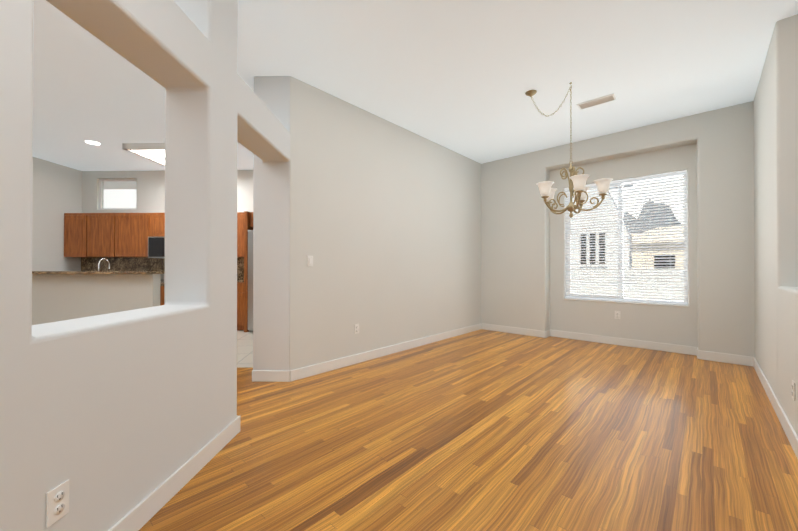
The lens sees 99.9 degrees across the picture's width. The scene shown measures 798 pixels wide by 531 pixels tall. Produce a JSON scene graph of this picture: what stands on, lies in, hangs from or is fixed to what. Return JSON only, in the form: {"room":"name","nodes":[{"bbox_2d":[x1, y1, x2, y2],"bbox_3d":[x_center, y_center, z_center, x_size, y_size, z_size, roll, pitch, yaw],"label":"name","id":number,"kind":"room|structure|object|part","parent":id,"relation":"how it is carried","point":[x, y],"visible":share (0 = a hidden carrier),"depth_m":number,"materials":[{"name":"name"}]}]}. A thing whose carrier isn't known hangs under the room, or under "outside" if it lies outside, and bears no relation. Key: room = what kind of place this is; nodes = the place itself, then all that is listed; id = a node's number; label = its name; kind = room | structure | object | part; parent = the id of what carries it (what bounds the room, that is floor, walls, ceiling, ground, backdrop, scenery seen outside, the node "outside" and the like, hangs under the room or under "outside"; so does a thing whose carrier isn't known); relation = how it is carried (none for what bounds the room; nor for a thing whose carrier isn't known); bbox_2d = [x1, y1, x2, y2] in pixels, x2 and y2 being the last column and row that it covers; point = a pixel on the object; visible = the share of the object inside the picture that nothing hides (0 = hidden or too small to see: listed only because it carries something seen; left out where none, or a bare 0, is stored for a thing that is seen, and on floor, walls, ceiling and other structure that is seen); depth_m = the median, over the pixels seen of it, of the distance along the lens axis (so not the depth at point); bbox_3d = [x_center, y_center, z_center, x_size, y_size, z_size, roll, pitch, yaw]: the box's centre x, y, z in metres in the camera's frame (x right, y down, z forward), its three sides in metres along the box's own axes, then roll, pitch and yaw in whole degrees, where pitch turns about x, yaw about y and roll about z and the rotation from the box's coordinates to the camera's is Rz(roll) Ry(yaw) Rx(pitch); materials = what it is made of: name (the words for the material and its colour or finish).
{"room":"dining room","nodes":[
{"label":"dining room","id":0,"kind":"room"},
{"bbox_2d":[32,157,83,270],"bbox_3d":[-6.558,-0.386,1.081,0.150,3.070,11.550,0,0,1],"label":"wall","id":1,"kind":"structure","parent":0,"point":[58,191],"depth_m":6.15,"materials":[{"name":"paint"}]},
{"bbox_2d":[32,274,159,324],"bbox_3d":[-4.872,0.644,4.688,3.025,1.050,0.140,0,0,1],"label":"wall","id":2,"kind":"structure","parent":0,"point":[58,297],"depth_m":4.61,"materials":[{"name":"paint"}]},
{"bbox_2d":[32,271,164,273],"bbox_3d":[-4.858,0.098,4.660,3.055,0.038,0.400,0,0,1],"label":"cap","id":3,"kind":"object","parent":2,"relation":"on","point":[98,272],"visible":0.65,"depth_m":4.44,"materials":[{"name":"stone"}]},
{"bbox_2d":[98,258,109,270],"bbox_3d":[-4.320,0.074,4.944,0.121,0.360,0.210,0,0,1],"label":"kitchen faucet","id":4,"kind":"object","parent":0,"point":[107,260],"visible":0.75,"depth_m":4.93,"materials":[{"name":"silver metal"}]},
{"bbox_2d":[0,0,289,530],"bbox_3d":[-1.310,-0.380,2.310,0.380,3.170,2.920,0,0,1],"label":"wall","id":5,"kind":"structure","parent":0,"point":[114,418],"depth_m":1.61,"materials":[{"name":"paint"}]},
{"bbox_2d":[46,480,68,527],"bbox_3d":[-1.146,0.799,1.129,0.008,0.114,0.070,0,0,2],"label":"outlet","id":6,"kind":"object","parent":5,"relation":"attached to","point":[51,516],"depth_m":1.12,"materials":[{"name":"white plastic"}]},
{"bbox_3d":[-1.143,0.820,1.129,0.002,0.032,0.032,0,0,2],"label":"electrical outlet face on the partition","id":7,"kind":"part","parent":6,"relation":"part of","materials":[{"name":"white plastic"}]},
{"bbox_3d":[-1.143,0.778,1.129,0.002,0.032,0.032,0,0,2],"label":"electrical outlet face on the partition","id":8,"kind":"part","parent":6,"relation":"part of","materials":[{"name":"white plastic"}]},
{"bbox_2d":[108,370,289,530],"bbox_3d":[-1.267,1.108,3.694,0.394,0.110,5.734,0,0,1],"label":"baseboard","id":9,"kind":"structure","parent":5,"relation":"attached to","point":[141,514],"depth_m":1.74,"materials":[{"name":"white wood"}]},
{"bbox_2d":[80,170,252,270],"bbox_3d":[-3.657,-0.355,6.708,5.300,3.070,0.150,0,0,1],"label":"wall","id":10,"kind":"structure","parent":0,"point":[150,186],"depth_m":6.67,"materials":[{"name":"paint"}]},
{"bbox_2d":[99,179,136,209],"bbox_3d":[-5.631,-1.425,6.765,0.810,0.630,0.050,0,0,2],"label":"window","id":11,"kind":"structure","parent":10,"relation":"in","point":[101,189],"depth_m":6.75,"materials":[{"name":"white plastic"}]},
{"bbox_2d":[102,181,136,207],"bbox_3d":[-5.631,-1.424,6.767,0.728,0.548,0.005,0,0,1],"label":"window panel","id":12,"kind":"object","parent":11,"relation":"in","point":[120,195],"visible":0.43,"depth_m":6.77,"materials":[{"name":"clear glass"}]},
{"bbox_2d":[64,211,252,331],"bbox_3d":[-4.010,0.093,6.284,4.664,2.170,0.700,0,0,1],"label":"upper cabinet","id":13,"kind":"object","parent":10,"relation":"attached to","point":[107,234],"visible":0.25,"depth_m":6.32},
{"bbox_2d":[81,257,243,281],"bbox_3d":[-4.534,0.070,6.333,3.614,0.463,0.630,0,0,1],"label":"backsplash","id":14,"kind":"structure","parent":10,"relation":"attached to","point":[129,264],"depth_m":6.65,"materials":[{"name":"stone"}]},
{"bbox_2d":[237,330,252,367],"bbox_3d":[-3.849,1.180,5.253,5.050,0.024,2.750,0,0,1],"label":"floor","id":15,"kind":"structure","parent":0,"point":[244,349],"depth_m":4.65,"materials":[{"name":"beige tile"}]},
{"bbox_2d":[160,286,163,305],"bbox_3d":[-4.862,0.734,5.070,3.025,0.876,0.615,0,0,1],"label":"base cabinet","id":16,"kind":"object","parent":15,"relation":"on","point":[161,287],"depth_m":4.74,"materials":[{"name":"brown wood"}]},
{"bbox_2d":[237,282,243,329],"bbox_3d":[-3.053,0.740,6.293,0.653,0.876,0.626,0,0,1],"label":"base cabinet","id":17,"kind":"object","parent":15,"relation":"on","point":[240,305],"depth_m":5.98,"materials":[{"name":"brown wood"}]},
{"bbox_2d":[248,230,252,330],"bbox_3d":[-2.189,0.267,6.206,0.900,1.780,0.720,0,0,1],"label":"fridge","id":18,"kind":"object","parent":15,"relation":"on","point":[250,280],"visible":0.17,"depth_m":5.86,"materials":[{"name":"silver metal"}]},
{"bbox_2d":[289,76,480,370],"bbox_3d":[0.163,-0.365,4.846,0.150,3.170,3.880,0,0,42],"label":"wall","id":19,"kind":"structure","parent":0,"point":[385,224],"depth_m":4.19,"materials":[{"name":"paint"}]},
{"bbox_2d":[307,255,312,265],"bbox_3d":[-0.935,-0.048,3.531,0.006,0.114,0.070,0,0,42],"label":"light switch","id":20,"kind":"object","parent":19,"relation":"attached to","point":[308,257],"visible":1,"depth_m":3.52,"materials":[{"name":"white plastic"}]},
{"bbox_2d":[354,324,358,333],"bbox_3d":[-0.503,0.755,3.998,0.006,0.114,0.070,0,0,42],"label":"outlet","id":21,"kind":"object","parent":19,"relation":"attached to","point":[355,328],"visible":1,"depth_m":3.98,"materials":[{"name":"white plastic"}]},
{"bbox_2d":[290,323,481,381],"bbox_3d":[0.223,1.114,4.783,0.014,0.110,3.880,0,0,42],"label":"baseboard","id":22,"kind":"structure","parent":19,"relation":"attached to","point":[327,366],"depth_m":4.17,"materials":[{"name":"white wood"}]},
{"bbox_2d":[33,0,797,188],"bbox_3d":[-2.322,-1.976,2.032,18.000,0.120,12.600,0,0,42],"label":"ceiling","id":23,"kind":"structure","parent":0,"point":[461,77],"depth_m":3.23,"materials":[{"name":"paint"}]},
{"bbox_2d":[85,141,99,144],"bbox_3d":[-4.737,-1.895,5.189,0.176,0.006,0.176,0,0,1],"label":"recessed light","id":24,"kind":"object","parent":23,"relation":"in","point":[92,142],"visible":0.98,"depth_m":5.17,"materials":[{"name":"white plastic"}]},
{"bbox_2d":[122,143,164,166],"bbox_3d":[-3.759,-1.851,5.668,1.050,0.090,0.950,0,0,1],"label":"fluorescent ceiling light","id":25,"kind":"object","parent":23,"relation":"attached to","point":[128,147],"visible":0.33,"depth_m":5.20,"materials":[{"name":"white"}]},
{"bbox_2d":[131,150,164,164],"bbox_3d":[-3.759,-1.826,5.668,0.950,0.010,0.850,0,0,1],"label":"ceiling light panel","id":26,"kind":"object","parent":25,"relation":"in","point":[153,153],"depth_m":5.46,"materials":[{"name":"white plastic"}]},
{"bbox_2d":[525,82,612,217],"bbox_3d":[1.780,-1.203,3.544,0.802,1.410,0.696,0,0,42],"label":"chandelier","id":27,"kind":"object","parent":23,"relation":"hanging from","point":[579,189],"visible":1,"depth_m":3.46,"materials":[{"name":"gold metal"}]},
{"bbox_2d":[576,93,616,109],"bbox_3d":[2.296,-1.901,3.905,0.380,0.009,0.180,0,0,42],"label":"ceiling vent","id":28,"kind":"object","parent":23,"relation":"in","point":[597,101],"visible":1,"depth_m":3.89,"materials":[{"name":"white metal"}]},
{"bbox_2d":[139,329,797,530],"bbox_3d":[-2.322,1.204,2.014,18.000,0.100,12.600,0,0,42],"label":"floor","id":29,"kind":"structure","parent":0,"point":[483,430],"depth_m":2.12,"materials":[{"name":"brown wood"}]},
{"bbox_2d":[481,101,754,356],"bbox_3d":[2.932,-0.363,5.178,3.787,3.170,0.350,0,0,42],"label":"wall","id":30,"kind":"structure","parent":0,"point":[711,152],"depth_m":4.68,"materials":[{"name":"paint"}]},
{"bbox_2d":[482,323,549,337],"bbox_3d":[1.965,1.120,5.811,1.134,0.110,0.018,0,0,42],"label":"baseboard","id":31,"kind":"structure","parent":30,"relation":"attached to","point":[522,331],"depth_m":5.75,"materials":[{"name":"white wood"}]},
{"bbox_2d":[615,311,619,318],"bbox_3d":[3.217,0.730,4.941,0.070,0.114,0.006,0,0,42],"label":"outlet","id":32,"kind":"object","parent":30,"relation":"attached to","point":[616,314],"visible":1,"depth_m":4.94,"materials":[{"name":"white plastic"}]},
{"bbox_2d":[547,329,693,354],"bbox_3d":[3.187,1.115,4.958,1.850,0.110,0.018,0,0,42],"label":"baseboard","id":33,"kind":"structure","parent":30,"relation":"attached to","point":[674,348],"depth_m":4.85,"materials":[{"name":"white wood"}]},
{"bbox_2d":[564,172,687,306],"bbox_3d":[3.278,-0.354,4.968,1.520,1.810,0.132,0,0,42],"label":"window","id":34,"kind":"structure","parent":30,"relation":"in","point":[686,198],"depth_m":4.95,"materials":[{"name":"white plastic"}]},
{"bbox_2d":[565,170,686,304],"bbox_3d":[3.257,-0.366,4.946,1.504,1.784,0.042,0,0,42],"label":"window blinds","id":35,"kind":"object","parent":34,"relation":"attached to","point":[619,218],"visible":0.94,"depth_m":4.84,"materials":[{"name":"white plastic"}]},
{"bbox_2d":[571,178,683,300],"bbox_3d":[3.300,-0.364,4.993,1.430,1.700,0.005,0,0,42],"label":"window panel","id":36,"kind":"object","parent":34,"relation":"in","point":[632,248],"depth_m":4.89,"materials":[{"name":"clear glass"}]},
{"bbox_2d":[694,347,749,365],"bbox_3d":[3.898,1.110,4.041,0.464,0.110,0.018,0,0,42],"label":"baseboard","id":37,"kind":"structure","parent":30,"relation":"attached to","point":[704,355],"depth_m":4.04,"materials":[{"name":"white wood"}]},
{"bbox_2d":[753,47,797,435],"bbox_3d":[3.267,-0.377,2.838,0.169,3.170,2.850,0,0,42],"label":"wall","id":38,"kind":"structure","parent":0,"point":[787,297],"depth_m":3.07,"materials":[{"name":"paint"}]},
{"bbox_2d":[750,357,797,458],"bbox_3d":[3.110,1.103,2.793,0.014,0.110,2.914,0,0,42],"label":"baseboard","id":39,"kind":"structure","parent":38,"relation":"attached to","point":[788,429],"depth_m":2.52,"materials":[{"name":"white wood"}]},
{"bbox_2d":[792,380,794,400],"bbox_3d":[2.510,0.794,2.134,0.006,0.114,0.070,0,0,42],"label":"outlet","id":40,"kind":"object","parent":38,"relation":"attached to","point":[793,389],"visible":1,"depth_m":2.12,"materials":[{"name":"white plastic"}]},
{"bbox_2d":[769,14,797,398],"bbox_3d":[4.353,-0.384,1.436,3.663,3.170,0.150,0,0,42],"label":"wall","id":41,"kind":"structure","parent":0,"point":[775,109],"depth_m":2.60,"materials":[{"name":"paint"}]},
{"label":"outside","id":42,"kind":"structure","parent":0,"visible":0},
{"bbox_2d":[609,176,682,223],"bbox_3d":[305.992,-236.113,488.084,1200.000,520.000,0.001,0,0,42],"label":"sky","id":43,"kind":"structure","parent":42,"point":[653,196],"depth_m":452.15,"materials":[{"name":"white"}]},
{"bbox_2d":[623,199,680,232],"bbox_3d":[170.334,-23.418,272.123,230.000,56.184,160.000,0,0,42],"label":"mountain","id":44,"kind":"structure","parent":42,"point":[651,217],"depth_m":239.62},
{"bbox_3d":[69.268,1.994,80.183,120.000,0.100,199.400,0,0,42],"label":"ground","id":45,"kind":"structure","parent":42,"visible":0},
{"bbox_2d":[571,190,631,267],"bbox_3d":[5.665,-3.300,19.201,12.600,9.900,0.700,0,0,42],"label":"house","id":46,"kind":"structure","parent":45,"relation":"on","point":[598,234],"depth_m":15.45,"materials":[{"name":"paint"}]},
{"bbox_2d":[578,183,632,265],"bbox_3d":[9.435,-1.796,15.387,2.140,3.750,0.420,0,0,42],"label":"frame","id":47,"kind":"object","parent":46,"relation":"attached to","point":[606,265],"depth_m":15.34,"materials":[{"name":"paint"}]},
{"bbox_2d":[581,233,604,263],"bbox_3d":[9.010,-0.770,15.621,0.990,1.500,0.039,0,0,42],"label":"window","id":48,"kind":"structure","parent":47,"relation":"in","point":[593,249],"depth_m":15.60,"materials":[{"name":"black glass"}]},
{"bbox_2d":[571,268,683,300],"bbox_3d":[4.297,0.835,9.243,30.000,1.520,0.200,0,0,42],"label":"fence","id":49,"kind":"object","parent":45,"relation":"on","point":[587,290],"depth_m":7.94,"materials":[{"name":"paint"}]},
{"bbox_2d":[632,226,683,267],"bbox_3d":[24.861,-0.806,26.896,12.500,5.000,11.000,0,0,42],"label":"house","id":50,"kind":"structure","parent":45,"relation":"on","point":[657,247],"depth_m":25.58,"materials":[{"name":"paint"}]},
{"bbox_2d":[654,254,674,267],"bbox_3d":[20.469,-0.222,24.095,3.400,1.200,0.040,0,0,42],"label":"panel","id":51,"kind":"object","parent":50,"relation":"attached to","point":[664,262],"depth_m":24.86,"materials":[{"name":"black glass"}]},
{"bbox_3d":[-4.304,-0.338,6.436,0.748,0.394,0.384,0,0,1],"label":"microwave","id":52,"kind":"object","parent":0,"visible":0},
{"bbox_2d":[148,237,164,256],"bbox_3d":[-4.404,-0.342,6.244,0.530,0.360,0.005,0,0,1],"label":"door","id":53,"kind":"structure","parent":52,"relation":"attached to","point":[156,246],"depth_m":6.25,"materials":[{"name":"black glass"}]},
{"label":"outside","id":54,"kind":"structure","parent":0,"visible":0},
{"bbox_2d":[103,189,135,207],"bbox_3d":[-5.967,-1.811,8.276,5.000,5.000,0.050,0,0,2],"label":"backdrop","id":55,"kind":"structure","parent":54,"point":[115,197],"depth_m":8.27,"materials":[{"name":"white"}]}
]}

